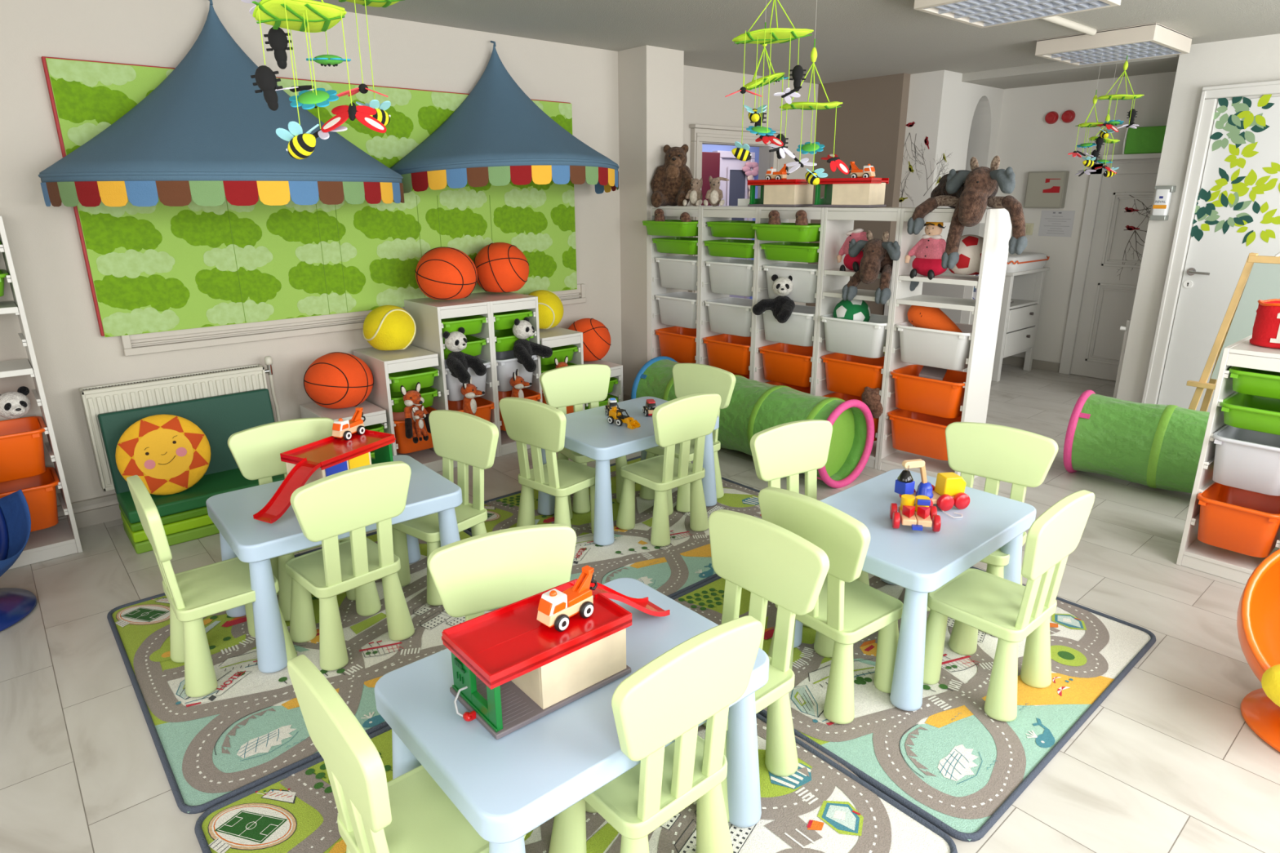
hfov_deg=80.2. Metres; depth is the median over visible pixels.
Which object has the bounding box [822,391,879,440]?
bin
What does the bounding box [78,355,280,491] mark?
radiator
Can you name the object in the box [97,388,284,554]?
seat
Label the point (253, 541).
table
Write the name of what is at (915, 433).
bin
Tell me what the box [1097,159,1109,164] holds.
flower
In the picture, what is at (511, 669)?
toy garage
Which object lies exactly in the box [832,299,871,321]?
football
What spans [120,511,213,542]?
cushion
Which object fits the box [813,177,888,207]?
toy garage
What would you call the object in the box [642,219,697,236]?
bin
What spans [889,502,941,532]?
cart
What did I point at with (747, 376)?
bin
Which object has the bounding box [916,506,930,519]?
block
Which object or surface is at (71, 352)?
wall
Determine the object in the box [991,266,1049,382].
dresser
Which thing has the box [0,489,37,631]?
egg chair
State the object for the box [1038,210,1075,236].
paper notice
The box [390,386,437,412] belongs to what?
bin
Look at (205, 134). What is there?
tent canopy
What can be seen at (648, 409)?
toy car
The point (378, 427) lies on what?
bin
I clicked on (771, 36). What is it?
mobile
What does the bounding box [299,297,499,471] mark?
storage shelf
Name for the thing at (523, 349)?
plush panda
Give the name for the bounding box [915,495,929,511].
block
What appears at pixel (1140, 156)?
wall shelf
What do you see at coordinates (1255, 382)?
bin
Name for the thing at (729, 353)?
bin
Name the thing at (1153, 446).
tunnel
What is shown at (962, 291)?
base cabinet
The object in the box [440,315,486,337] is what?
bin
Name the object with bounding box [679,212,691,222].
plush hedgehog
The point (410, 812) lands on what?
chair
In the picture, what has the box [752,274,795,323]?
plush panda
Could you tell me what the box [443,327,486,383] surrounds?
plush panda
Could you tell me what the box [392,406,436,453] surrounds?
bin
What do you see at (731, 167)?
door
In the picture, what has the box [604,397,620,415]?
toy car
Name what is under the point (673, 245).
bin
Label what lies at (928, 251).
doll
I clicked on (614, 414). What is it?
toy digger
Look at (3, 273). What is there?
bin
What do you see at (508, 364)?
bin
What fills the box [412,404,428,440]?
fox
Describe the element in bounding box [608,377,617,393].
bin
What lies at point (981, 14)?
ceiling light
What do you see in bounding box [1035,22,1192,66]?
ceiling light
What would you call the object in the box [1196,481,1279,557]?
bin
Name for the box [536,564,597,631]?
truck
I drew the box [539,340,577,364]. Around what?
bin
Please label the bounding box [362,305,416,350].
tennis ball
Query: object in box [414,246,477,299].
basketball
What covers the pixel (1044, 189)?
box
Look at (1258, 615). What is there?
egg chair
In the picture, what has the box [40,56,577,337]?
notice board
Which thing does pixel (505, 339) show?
bin
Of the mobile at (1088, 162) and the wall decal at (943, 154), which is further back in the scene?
the wall decal at (943, 154)
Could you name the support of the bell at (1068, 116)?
attached to the wall at (1026, 143)
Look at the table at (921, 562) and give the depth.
2.40 m
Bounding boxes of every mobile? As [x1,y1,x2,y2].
[240,0,314,92]
[250,0,386,159]
[306,0,404,125]
[724,0,813,146]
[731,2,795,160]
[768,2,848,185]
[1067,52,1105,157]
[1075,54,1119,177]
[1097,48,1144,138]
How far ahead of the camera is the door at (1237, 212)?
5.04 m
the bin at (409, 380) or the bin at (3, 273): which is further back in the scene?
the bin at (409, 380)
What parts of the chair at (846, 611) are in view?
leg, backrest, leg, seat, leg, leg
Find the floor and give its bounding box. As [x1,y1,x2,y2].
[0,364,1279,852]
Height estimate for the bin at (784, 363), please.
0.205 m
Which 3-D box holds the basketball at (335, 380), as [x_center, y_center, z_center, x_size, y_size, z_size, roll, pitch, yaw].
[-1.618,-0.253,4.087,0.353,0.290,0.358,-15,22,-39]
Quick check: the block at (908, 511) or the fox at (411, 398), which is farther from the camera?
the fox at (411, 398)
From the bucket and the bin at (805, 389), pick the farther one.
the bin at (805, 389)
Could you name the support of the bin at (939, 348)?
in the storage shelf at (989, 283)
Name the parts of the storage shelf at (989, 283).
drawer rail, drawer rail, drawer rail, panel, rail, panel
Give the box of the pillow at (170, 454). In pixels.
[115,413,210,495]
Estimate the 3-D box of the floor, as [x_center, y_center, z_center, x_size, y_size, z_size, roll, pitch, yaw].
[0.413,0.179,4.767,9.900,0.080,8.800,-15,22,-39]
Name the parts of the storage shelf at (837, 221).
drawer rail, panel, rail, panel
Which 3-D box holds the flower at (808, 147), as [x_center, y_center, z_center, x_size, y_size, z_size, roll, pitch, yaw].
[0.686,-1.121,3.060,0.066,0.039,0.070,-15,22,-39]
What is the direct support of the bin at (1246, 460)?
in the storage shelf at (1193, 553)
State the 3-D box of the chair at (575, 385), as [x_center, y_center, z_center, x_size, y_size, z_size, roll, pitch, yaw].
[-0.252,0.049,3.877,0.396,0.681,0.350,-10,19,-28]
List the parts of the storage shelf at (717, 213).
panel, rail, panel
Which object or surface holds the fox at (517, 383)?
in the bin at (528, 393)
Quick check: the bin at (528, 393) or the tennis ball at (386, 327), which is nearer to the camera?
the tennis ball at (386, 327)
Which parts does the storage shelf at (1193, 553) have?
drawer rail, drawer rail, drawer rail, panel, drawer rail, drawer rail, drawer rail, rail, drawer rail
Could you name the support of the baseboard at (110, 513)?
attached to the wall at (71, 352)
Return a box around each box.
[737,198,750,206]
[919,365,946,380]
[1023,170,1069,208]
[1122,125,1166,154]
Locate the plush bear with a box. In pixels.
[650,144,693,208]
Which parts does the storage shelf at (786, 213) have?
panel, rail, panel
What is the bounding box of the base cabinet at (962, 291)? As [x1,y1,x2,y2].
[884,268,975,372]
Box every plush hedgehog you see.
[654,208,665,221]
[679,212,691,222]
[768,209,781,224]
[795,209,808,225]
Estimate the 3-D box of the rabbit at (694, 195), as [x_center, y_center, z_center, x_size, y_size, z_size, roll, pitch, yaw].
[0.357,-1.536,4.980,0.137,0.178,0.117,10,20,30]
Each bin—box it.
[0,269,8,297]
[0,416,45,482]
[0,466,59,532]
[364,423,384,432]
[369,450,374,457]
[388,366,438,391]
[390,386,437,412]
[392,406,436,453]
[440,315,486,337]
[442,334,485,359]
[444,358,489,400]
[447,396,494,422]
[493,309,532,329]
[494,328,533,351]
[495,350,537,391]
[497,387,541,431]
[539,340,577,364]
[541,361,577,373]
[542,390,573,413]
[584,394,617,409]
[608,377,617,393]
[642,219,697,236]
[652,236,697,254]
[654,291,697,328]
[654,326,696,363]
[655,255,697,290]
[702,333,751,374]
[703,239,754,257]
[704,297,752,337]
[705,258,753,296]
[706,220,755,238]
[733,373,749,378]
[751,222,820,242]
[758,342,813,386]
[760,241,819,262]
[762,262,817,302]
[762,304,815,346]
[764,381,810,393]
[820,313,888,358]
[821,352,884,396]
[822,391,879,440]
[887,408,961,460]
[890,364,966,418]
[895,320,973,370]
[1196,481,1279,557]
[1212,424,1279,496]
[1219,391,1279,435]
[1228,366,1279,399]
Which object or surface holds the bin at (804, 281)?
in the storage shelf at (786, 213)
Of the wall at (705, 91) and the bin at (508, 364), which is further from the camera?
the wall at (705, 91)
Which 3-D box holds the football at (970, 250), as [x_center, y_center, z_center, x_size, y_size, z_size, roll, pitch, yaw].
[1.693,-0.884,3.913,0.226,0.201,0.226,-15,22,-39]
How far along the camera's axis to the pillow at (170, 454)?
3.49 m
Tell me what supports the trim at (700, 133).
attached to the wall at (705, 91)
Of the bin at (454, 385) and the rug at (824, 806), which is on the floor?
the rug at (824, 806)
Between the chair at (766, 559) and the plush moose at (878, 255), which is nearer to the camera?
the chair at (766, 559)
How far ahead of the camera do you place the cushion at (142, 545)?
3.50 m
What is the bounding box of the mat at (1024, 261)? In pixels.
[1005,251,1049,272]
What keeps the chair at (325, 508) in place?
on the rug at (214, 748)
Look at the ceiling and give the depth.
4.44 m
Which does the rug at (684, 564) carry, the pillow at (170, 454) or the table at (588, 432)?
the table at (588, 432)
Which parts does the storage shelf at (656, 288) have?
panel, rail, panel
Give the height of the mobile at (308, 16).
0.828 m
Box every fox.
[400,382,431,443]
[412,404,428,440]
[460,375,484,415]
[509,368,532,398]
[554,355,568,368]
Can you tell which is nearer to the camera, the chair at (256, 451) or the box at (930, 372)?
the chair at (256, 451)
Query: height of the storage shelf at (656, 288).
1.450 m
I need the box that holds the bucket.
[1249,298,1279,348]
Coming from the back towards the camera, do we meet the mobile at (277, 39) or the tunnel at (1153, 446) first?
the tunnel at (1153, 446)
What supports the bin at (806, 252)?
in the storage shelf at (786, 213)
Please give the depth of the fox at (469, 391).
4.34 m
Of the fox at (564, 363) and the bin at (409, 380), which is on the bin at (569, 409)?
the fox at (564, 363)
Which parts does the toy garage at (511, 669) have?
plate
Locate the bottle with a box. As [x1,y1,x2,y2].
[1151,189,1172,215]
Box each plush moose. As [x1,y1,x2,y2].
[841,230,919,304]
[906,155,1027,269]
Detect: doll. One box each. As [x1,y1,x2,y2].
[836,228,867,271]
[905,222,947,279]
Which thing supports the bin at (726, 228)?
in the storage shelf at (717, 213)
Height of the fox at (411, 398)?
0.319 m
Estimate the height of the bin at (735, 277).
0.205 m
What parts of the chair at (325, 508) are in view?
leg, leg, seat, backrest, leg, leg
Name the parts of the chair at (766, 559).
leg, seat, backrest, leg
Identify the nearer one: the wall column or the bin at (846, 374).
the bin at (846, 374)
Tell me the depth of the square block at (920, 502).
2.46 m
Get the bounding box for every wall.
[0,0,622,516]
[681,65,818,305]
[702,144,759,299]
[805,73,910,315]
[898,70,1004,241]
[965,71,1176,380]
[1116,33,1279,404]
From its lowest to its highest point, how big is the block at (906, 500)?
0.046 m
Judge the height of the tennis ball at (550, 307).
0.246 m
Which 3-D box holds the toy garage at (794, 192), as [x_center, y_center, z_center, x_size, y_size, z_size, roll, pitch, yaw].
[0.849,-1.420,4.626,0.211,0.154,0.381,-16,23,-41]
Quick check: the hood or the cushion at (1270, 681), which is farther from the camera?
the hood
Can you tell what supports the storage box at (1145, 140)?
on the wall shelf at (1140, 156)
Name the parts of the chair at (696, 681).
leg, leg, seat, backrest, leg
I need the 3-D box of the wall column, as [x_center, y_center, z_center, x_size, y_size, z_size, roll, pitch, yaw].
[0.027,-1.369,5.521,0.336,2.445,0.450,-15,22,-39]
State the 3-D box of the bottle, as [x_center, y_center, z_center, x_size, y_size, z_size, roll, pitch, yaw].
[3.593,-1.546,5.232,0.062,0.185,0.088,-15,22,-39]
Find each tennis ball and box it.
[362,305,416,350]
[528,289,563,328]
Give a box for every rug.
[106,529,498,813]
[194,713,957,852]
[466,454,762,597]
[670,566,1155,841]
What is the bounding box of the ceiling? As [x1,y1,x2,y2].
[312,0,1279,88]
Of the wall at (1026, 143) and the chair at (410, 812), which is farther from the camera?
the wall at (1026, 143)
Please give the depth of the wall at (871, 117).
6.46 m
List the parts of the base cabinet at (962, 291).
inset panel, cabinet door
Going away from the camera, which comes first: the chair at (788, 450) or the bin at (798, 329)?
the chair at (788, 450)
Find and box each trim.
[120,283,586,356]
[688,124,785,293]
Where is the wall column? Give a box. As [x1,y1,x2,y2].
[617,44,684,395]
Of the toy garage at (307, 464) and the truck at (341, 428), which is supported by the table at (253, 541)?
the toy garage at (307, 464)
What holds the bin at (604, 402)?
in the storage shelf at (555, 336)
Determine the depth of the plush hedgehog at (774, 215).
4.44 m
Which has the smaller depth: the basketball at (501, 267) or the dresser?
the basketball at (501, 267)
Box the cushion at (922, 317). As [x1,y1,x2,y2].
[907,305,962,332]
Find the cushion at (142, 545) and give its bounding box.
[123,522,219,554]
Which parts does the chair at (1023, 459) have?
leg, backrest, seat, leg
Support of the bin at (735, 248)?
in the storage shelf at (717, 213)
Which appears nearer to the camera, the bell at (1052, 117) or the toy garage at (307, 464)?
the toy garage at (307, 464)
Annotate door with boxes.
[712,151,755,298]
[1058,159,1159,381]
[1112,319,1130,398]
[1141,80,1279,412]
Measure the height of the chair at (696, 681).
0.681 m
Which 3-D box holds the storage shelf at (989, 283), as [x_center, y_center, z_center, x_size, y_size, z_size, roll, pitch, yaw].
[1.633,-0.429,4.119,0.300,1.450,0.458,-16,23,-42]
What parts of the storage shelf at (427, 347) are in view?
panel, rail, panel, drawer rail, rail, panel, rail, drawer rail, panel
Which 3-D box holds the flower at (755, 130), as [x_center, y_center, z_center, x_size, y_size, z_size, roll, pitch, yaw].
[0.449,-1.098,2.820,0.070,0.034,0.068,-15,22,-39]
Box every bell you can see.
[1044,111,1058,124]
[1061,110,1075,123]
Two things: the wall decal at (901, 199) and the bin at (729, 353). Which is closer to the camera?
the bin at (729, 353)
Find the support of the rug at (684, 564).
on the floor
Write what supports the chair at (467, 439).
on the rug at (214, 748)
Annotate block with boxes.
[900,493,915,510]
[902,505,915,517]
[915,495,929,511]
[916,498,930,506]
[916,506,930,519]
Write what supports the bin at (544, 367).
in the storage shelf at (555, 336)
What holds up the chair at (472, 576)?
on the rug at (824, 806)
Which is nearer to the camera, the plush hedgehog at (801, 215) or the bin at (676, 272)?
the plush hedgehog at (801, 215)
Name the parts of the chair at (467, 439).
leg, leg, seat, backrest, leg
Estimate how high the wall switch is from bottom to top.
0.100 m
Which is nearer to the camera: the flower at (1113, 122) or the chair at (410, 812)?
the chair at (410, 812)
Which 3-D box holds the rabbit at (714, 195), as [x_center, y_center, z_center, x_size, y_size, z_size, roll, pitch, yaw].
[0.482,-1.504,4.854,0.132,0.187,0.130,10,20,31]
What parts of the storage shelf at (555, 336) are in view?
panel, rail, panel, rail, panel, panel, drawer rail, rail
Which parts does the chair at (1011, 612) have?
leg, leg, seat, leg, leg, backrest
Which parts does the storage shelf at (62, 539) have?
drawer rail, drawer rail, drawer rail, drawer rail, drawer rail, drawer rail, drawer rail, drawer rail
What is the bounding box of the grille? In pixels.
[82,365,257,391]
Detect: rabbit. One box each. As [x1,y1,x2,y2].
[682,177,702,205]
[703,175,728,206]
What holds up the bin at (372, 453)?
in the storage shelf at (427, 347)
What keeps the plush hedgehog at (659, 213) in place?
in the bin at (672, 228)
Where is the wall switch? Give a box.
[1025,222,1033,235]
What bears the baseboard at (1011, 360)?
attached to the wall at (1026, 143)
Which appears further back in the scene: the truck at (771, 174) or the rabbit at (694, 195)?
the rabbit at (694, 195)
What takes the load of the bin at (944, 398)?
in the storage shelf at (989, 283)
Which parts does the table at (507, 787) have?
leg, leg, leg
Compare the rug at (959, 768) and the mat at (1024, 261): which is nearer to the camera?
the rug at (959, 768)
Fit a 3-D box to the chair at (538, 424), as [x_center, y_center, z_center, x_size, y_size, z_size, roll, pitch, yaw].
[-0.364,0.178,3.458,0.396,0.681,0.350,14,22,38]
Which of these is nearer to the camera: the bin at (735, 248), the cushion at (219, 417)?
the cushion at (219, 417)
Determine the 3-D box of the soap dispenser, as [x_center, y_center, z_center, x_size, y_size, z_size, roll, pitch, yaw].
[3.596,-1.538,5.235,0.078,0.228,0.108,-15,22,-39]
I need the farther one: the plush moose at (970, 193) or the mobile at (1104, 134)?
the mobile at (1104, 134)
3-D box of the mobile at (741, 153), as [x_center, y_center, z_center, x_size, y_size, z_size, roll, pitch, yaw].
[0.472,-1.430,2.921,0.246,0.784,0.339,0,17,0]
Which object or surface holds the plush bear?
on the storage shelf at (656, 288)
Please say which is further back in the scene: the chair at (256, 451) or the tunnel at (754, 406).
the tunnel at (754, 406)
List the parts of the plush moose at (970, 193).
leg, leg, leg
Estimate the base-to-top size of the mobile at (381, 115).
0.730 m
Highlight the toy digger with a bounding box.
[607,406,639,429]
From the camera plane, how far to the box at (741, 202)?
4.77 m
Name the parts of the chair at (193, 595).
backrest, leg, leg, seat, leg, leg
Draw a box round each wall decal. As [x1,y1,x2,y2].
[898,121,947,203]
[935,153,951,186]
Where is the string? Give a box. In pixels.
[941,510,962,518]
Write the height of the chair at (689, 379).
0.681 m
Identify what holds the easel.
on the floor
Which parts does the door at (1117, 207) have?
panel moulding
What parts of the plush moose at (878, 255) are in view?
leg, leg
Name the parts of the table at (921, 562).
leg, leg, leg, leg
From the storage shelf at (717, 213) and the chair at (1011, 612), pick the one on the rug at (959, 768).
the chair at (1011, 612)
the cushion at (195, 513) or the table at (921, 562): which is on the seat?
the cushion at (195, 513)
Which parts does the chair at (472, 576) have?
backrest, leg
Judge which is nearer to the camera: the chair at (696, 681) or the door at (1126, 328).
the chair at (696, 681)
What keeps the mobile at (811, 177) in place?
hanging from the ceiling
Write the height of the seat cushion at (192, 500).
0.057 m
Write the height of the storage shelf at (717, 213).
1.450 m
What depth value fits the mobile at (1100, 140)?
4.82 m
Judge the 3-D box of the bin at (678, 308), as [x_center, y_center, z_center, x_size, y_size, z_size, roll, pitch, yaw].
[0.339,-0.821,5.366,0.292,0.205,0.418,-16,23,-42]
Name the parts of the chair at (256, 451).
leg, backrest, leg, seat, leg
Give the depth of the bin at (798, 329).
4.64 m
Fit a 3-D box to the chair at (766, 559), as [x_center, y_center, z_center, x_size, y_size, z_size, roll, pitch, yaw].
[0.220,0.613,2.024,0.350,0.681,0.396,-15,22,-39]
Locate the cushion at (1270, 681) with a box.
[1261,664,1279,706]
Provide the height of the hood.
0.332 m
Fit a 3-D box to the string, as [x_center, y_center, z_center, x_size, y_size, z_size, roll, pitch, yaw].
[1.056,0.297,2.580,0.048,0.003,0.078,-15,22,-39]
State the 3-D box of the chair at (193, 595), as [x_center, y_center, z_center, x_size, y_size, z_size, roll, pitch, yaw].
[-1.399,0.475,2.506,0.350,0.681,0.396,-14,22,-38]
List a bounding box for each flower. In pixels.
[297,90,329,106]
[314,54,343,65]
[742,161,758,198]
[751,126,770,134]
[801,142,819,151]
[1080,142,1093,147]
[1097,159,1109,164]
[1107,120,1119,125]
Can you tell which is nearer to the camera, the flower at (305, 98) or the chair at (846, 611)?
the flower at (305, 98)
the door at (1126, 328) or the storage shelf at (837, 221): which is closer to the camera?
the storage shelf at (837, 221)
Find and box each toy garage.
[253,429,395,524]
[441,578,670,739]
[747,178,813,206]
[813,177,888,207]
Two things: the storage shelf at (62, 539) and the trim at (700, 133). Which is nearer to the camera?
the storage shelf at (62, 539)
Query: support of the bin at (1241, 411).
in the storage shelf at (1193, 553)
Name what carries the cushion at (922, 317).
in the bin at (939, 348)
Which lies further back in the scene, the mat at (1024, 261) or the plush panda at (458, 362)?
the mat at (1024, 261)
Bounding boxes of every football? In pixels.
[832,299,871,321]
[947,234,983,275]
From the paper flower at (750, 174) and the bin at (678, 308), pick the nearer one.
the bin at (678, 308)
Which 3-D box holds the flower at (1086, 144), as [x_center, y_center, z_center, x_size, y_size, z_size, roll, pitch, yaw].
[2.848,-1.794,4.850,0.069,0.030,0.071,-15,22,-39]
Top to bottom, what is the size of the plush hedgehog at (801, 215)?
0.131 m
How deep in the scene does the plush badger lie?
4.29 m
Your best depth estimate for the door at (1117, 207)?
6.26 m
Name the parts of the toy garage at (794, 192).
plate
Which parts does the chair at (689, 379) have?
leg, seat, leg, backrest, leg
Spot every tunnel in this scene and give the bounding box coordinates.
[631,355,874,488]
[1063,390,1209,493]
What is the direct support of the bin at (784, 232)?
in the storage shelf at (786, 213)
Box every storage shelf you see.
[0,215,83,569]
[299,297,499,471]
[467,291,623,456]
[650,205,712,363]
[697,205,758,379]
[751,206,824,395]
[813,207,915,469]
[877,207,1012,479]
[1176,334,1279,584]
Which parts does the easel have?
leg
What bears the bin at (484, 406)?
in the storage shelf at (427, 347)
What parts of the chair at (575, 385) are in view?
leg, backrest, seat, leg, leg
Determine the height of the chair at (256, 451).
0.681 m
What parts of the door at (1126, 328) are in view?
handle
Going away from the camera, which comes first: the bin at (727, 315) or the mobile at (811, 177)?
the mobile at (811, 177)
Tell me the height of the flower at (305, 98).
0.040 m
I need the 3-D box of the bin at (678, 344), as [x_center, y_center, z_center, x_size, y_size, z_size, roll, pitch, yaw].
[0.340,-0.582,5.439,0.292,0.205,0.418,-16,23,-42]
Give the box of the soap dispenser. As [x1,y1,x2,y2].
[1149,186,1176,220]
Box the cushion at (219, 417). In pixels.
[97,388,274,494]
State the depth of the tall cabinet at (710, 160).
7.73 m
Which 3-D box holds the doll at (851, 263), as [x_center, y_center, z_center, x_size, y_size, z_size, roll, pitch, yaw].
[1.233,-0.989,4.313,0.200,0.261,0.216,2,17,8]
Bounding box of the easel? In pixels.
[1186,252,1279,411]
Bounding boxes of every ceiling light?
[913,0,1120,28]
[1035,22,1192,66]
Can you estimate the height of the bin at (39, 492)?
0.205 m
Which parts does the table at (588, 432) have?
leg, leg, leg, leg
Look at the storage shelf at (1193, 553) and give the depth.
3.12 m
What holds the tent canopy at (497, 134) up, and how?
attached to the wall at (71, 352)
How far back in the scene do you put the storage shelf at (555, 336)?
4.69 m
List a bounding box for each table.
[205,454,462,672]
[374,577,768,852]
[537,396,719,545]
[793,468,1035,711]
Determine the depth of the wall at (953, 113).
6.26 m
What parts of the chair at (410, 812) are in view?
backrest, leg, seat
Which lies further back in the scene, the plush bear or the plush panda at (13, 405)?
the plush bear
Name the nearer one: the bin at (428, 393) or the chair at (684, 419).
the chair at (684, 419)
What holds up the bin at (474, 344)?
in the storage shelf at (427, 347)
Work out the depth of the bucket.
2.96 m
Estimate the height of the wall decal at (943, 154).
0.361 m
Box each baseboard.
[57,386,631,528]
[993,355,1059,372]
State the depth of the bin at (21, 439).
3.22 m
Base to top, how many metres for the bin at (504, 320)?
0.095 m
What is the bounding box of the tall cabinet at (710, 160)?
[701,151,719,205]
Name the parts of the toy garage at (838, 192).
plate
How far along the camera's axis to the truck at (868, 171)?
4.16 m
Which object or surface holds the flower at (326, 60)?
on the mobile at (381, 115)
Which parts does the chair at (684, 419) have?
leg, leg, seat, leg, backrest, leg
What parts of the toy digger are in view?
cab frame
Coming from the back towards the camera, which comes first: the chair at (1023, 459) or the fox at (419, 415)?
the fox at (419, 415)
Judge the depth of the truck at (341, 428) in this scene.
2.96 m
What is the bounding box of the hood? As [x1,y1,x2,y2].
[0,489,31,577]
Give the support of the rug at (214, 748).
on the floor
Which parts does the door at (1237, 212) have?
keyhole plate, handle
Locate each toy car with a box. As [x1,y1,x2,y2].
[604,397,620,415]
[642,399,656,416]
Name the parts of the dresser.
corner post, drawer, drawer, corner post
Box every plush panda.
[0,386,31,418]
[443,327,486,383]
[512,316,552,372]
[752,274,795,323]
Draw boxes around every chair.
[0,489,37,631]
[126,475,297,697]
[227,417,355,621]
[285,461,414,671]
[287,654,525,852]
[391,409,498,605]
[426,523,596,813]
[498,397,595,533]
[539,364,627,513]
[548,615,763,852]
[616,392,721,546]
[639,363,735,512]
[702,509,829,822]
[750,419,869,626]
[758,486,903,724]
[923,489,1094,721]
[926,422,1057,611]
[1236,548,1279,751]
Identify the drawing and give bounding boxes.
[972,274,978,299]
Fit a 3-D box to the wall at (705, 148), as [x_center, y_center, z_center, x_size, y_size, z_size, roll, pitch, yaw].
[0.873,-2.001,7.573,3.760,2.445,1.620,-15,22,-39]
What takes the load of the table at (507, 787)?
on the rug at (824, 806)
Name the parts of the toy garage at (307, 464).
blue door, yellow door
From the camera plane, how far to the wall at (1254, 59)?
5.15 m
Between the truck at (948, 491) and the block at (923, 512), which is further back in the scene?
the truck at (948, 491)
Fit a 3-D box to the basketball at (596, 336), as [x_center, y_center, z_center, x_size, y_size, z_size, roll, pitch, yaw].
[-0.357,-0.596,5.191,0.321,0.285,0.316,-15,22,-39]
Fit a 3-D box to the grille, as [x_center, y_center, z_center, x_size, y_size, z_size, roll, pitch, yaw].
[-2.284,-0.237,3.743,0.754,0.008,0.068,-15,22,-39]
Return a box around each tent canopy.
[38,0,404,206]
[390,40,618,194]
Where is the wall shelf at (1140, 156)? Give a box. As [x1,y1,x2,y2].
[1102,152,1161,160]
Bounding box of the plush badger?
[861,386,883,418]
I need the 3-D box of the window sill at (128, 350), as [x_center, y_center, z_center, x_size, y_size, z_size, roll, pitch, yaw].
[-1.427,-0.668,4.478,2.750,0.130,0.035,-15,22,-39]
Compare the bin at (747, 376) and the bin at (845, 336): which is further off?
the bin at (747, 376)
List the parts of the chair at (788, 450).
backrest, leg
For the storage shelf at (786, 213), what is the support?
on the floor
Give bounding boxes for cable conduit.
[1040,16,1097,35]
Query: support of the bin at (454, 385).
in the storage shelf at (427, 347)
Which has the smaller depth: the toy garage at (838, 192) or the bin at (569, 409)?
the toy garage at (838, 192)
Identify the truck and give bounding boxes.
[332,407,365,439]
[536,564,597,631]
[764,164,790,179]
[848,161,875,177]
[894,458,969,511]
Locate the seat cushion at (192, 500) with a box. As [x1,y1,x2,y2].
[115,467,284,523]
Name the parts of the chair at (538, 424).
leg, backrest, seat, leg, leg, leg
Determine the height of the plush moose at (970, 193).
0.528 m
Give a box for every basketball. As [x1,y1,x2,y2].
[303,351,373,408]
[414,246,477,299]
[473,242,528,293]
[568,318,610,361]
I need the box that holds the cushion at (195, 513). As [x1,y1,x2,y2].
[119,504,208,531]
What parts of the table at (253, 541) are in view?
leg, leg, leg, leg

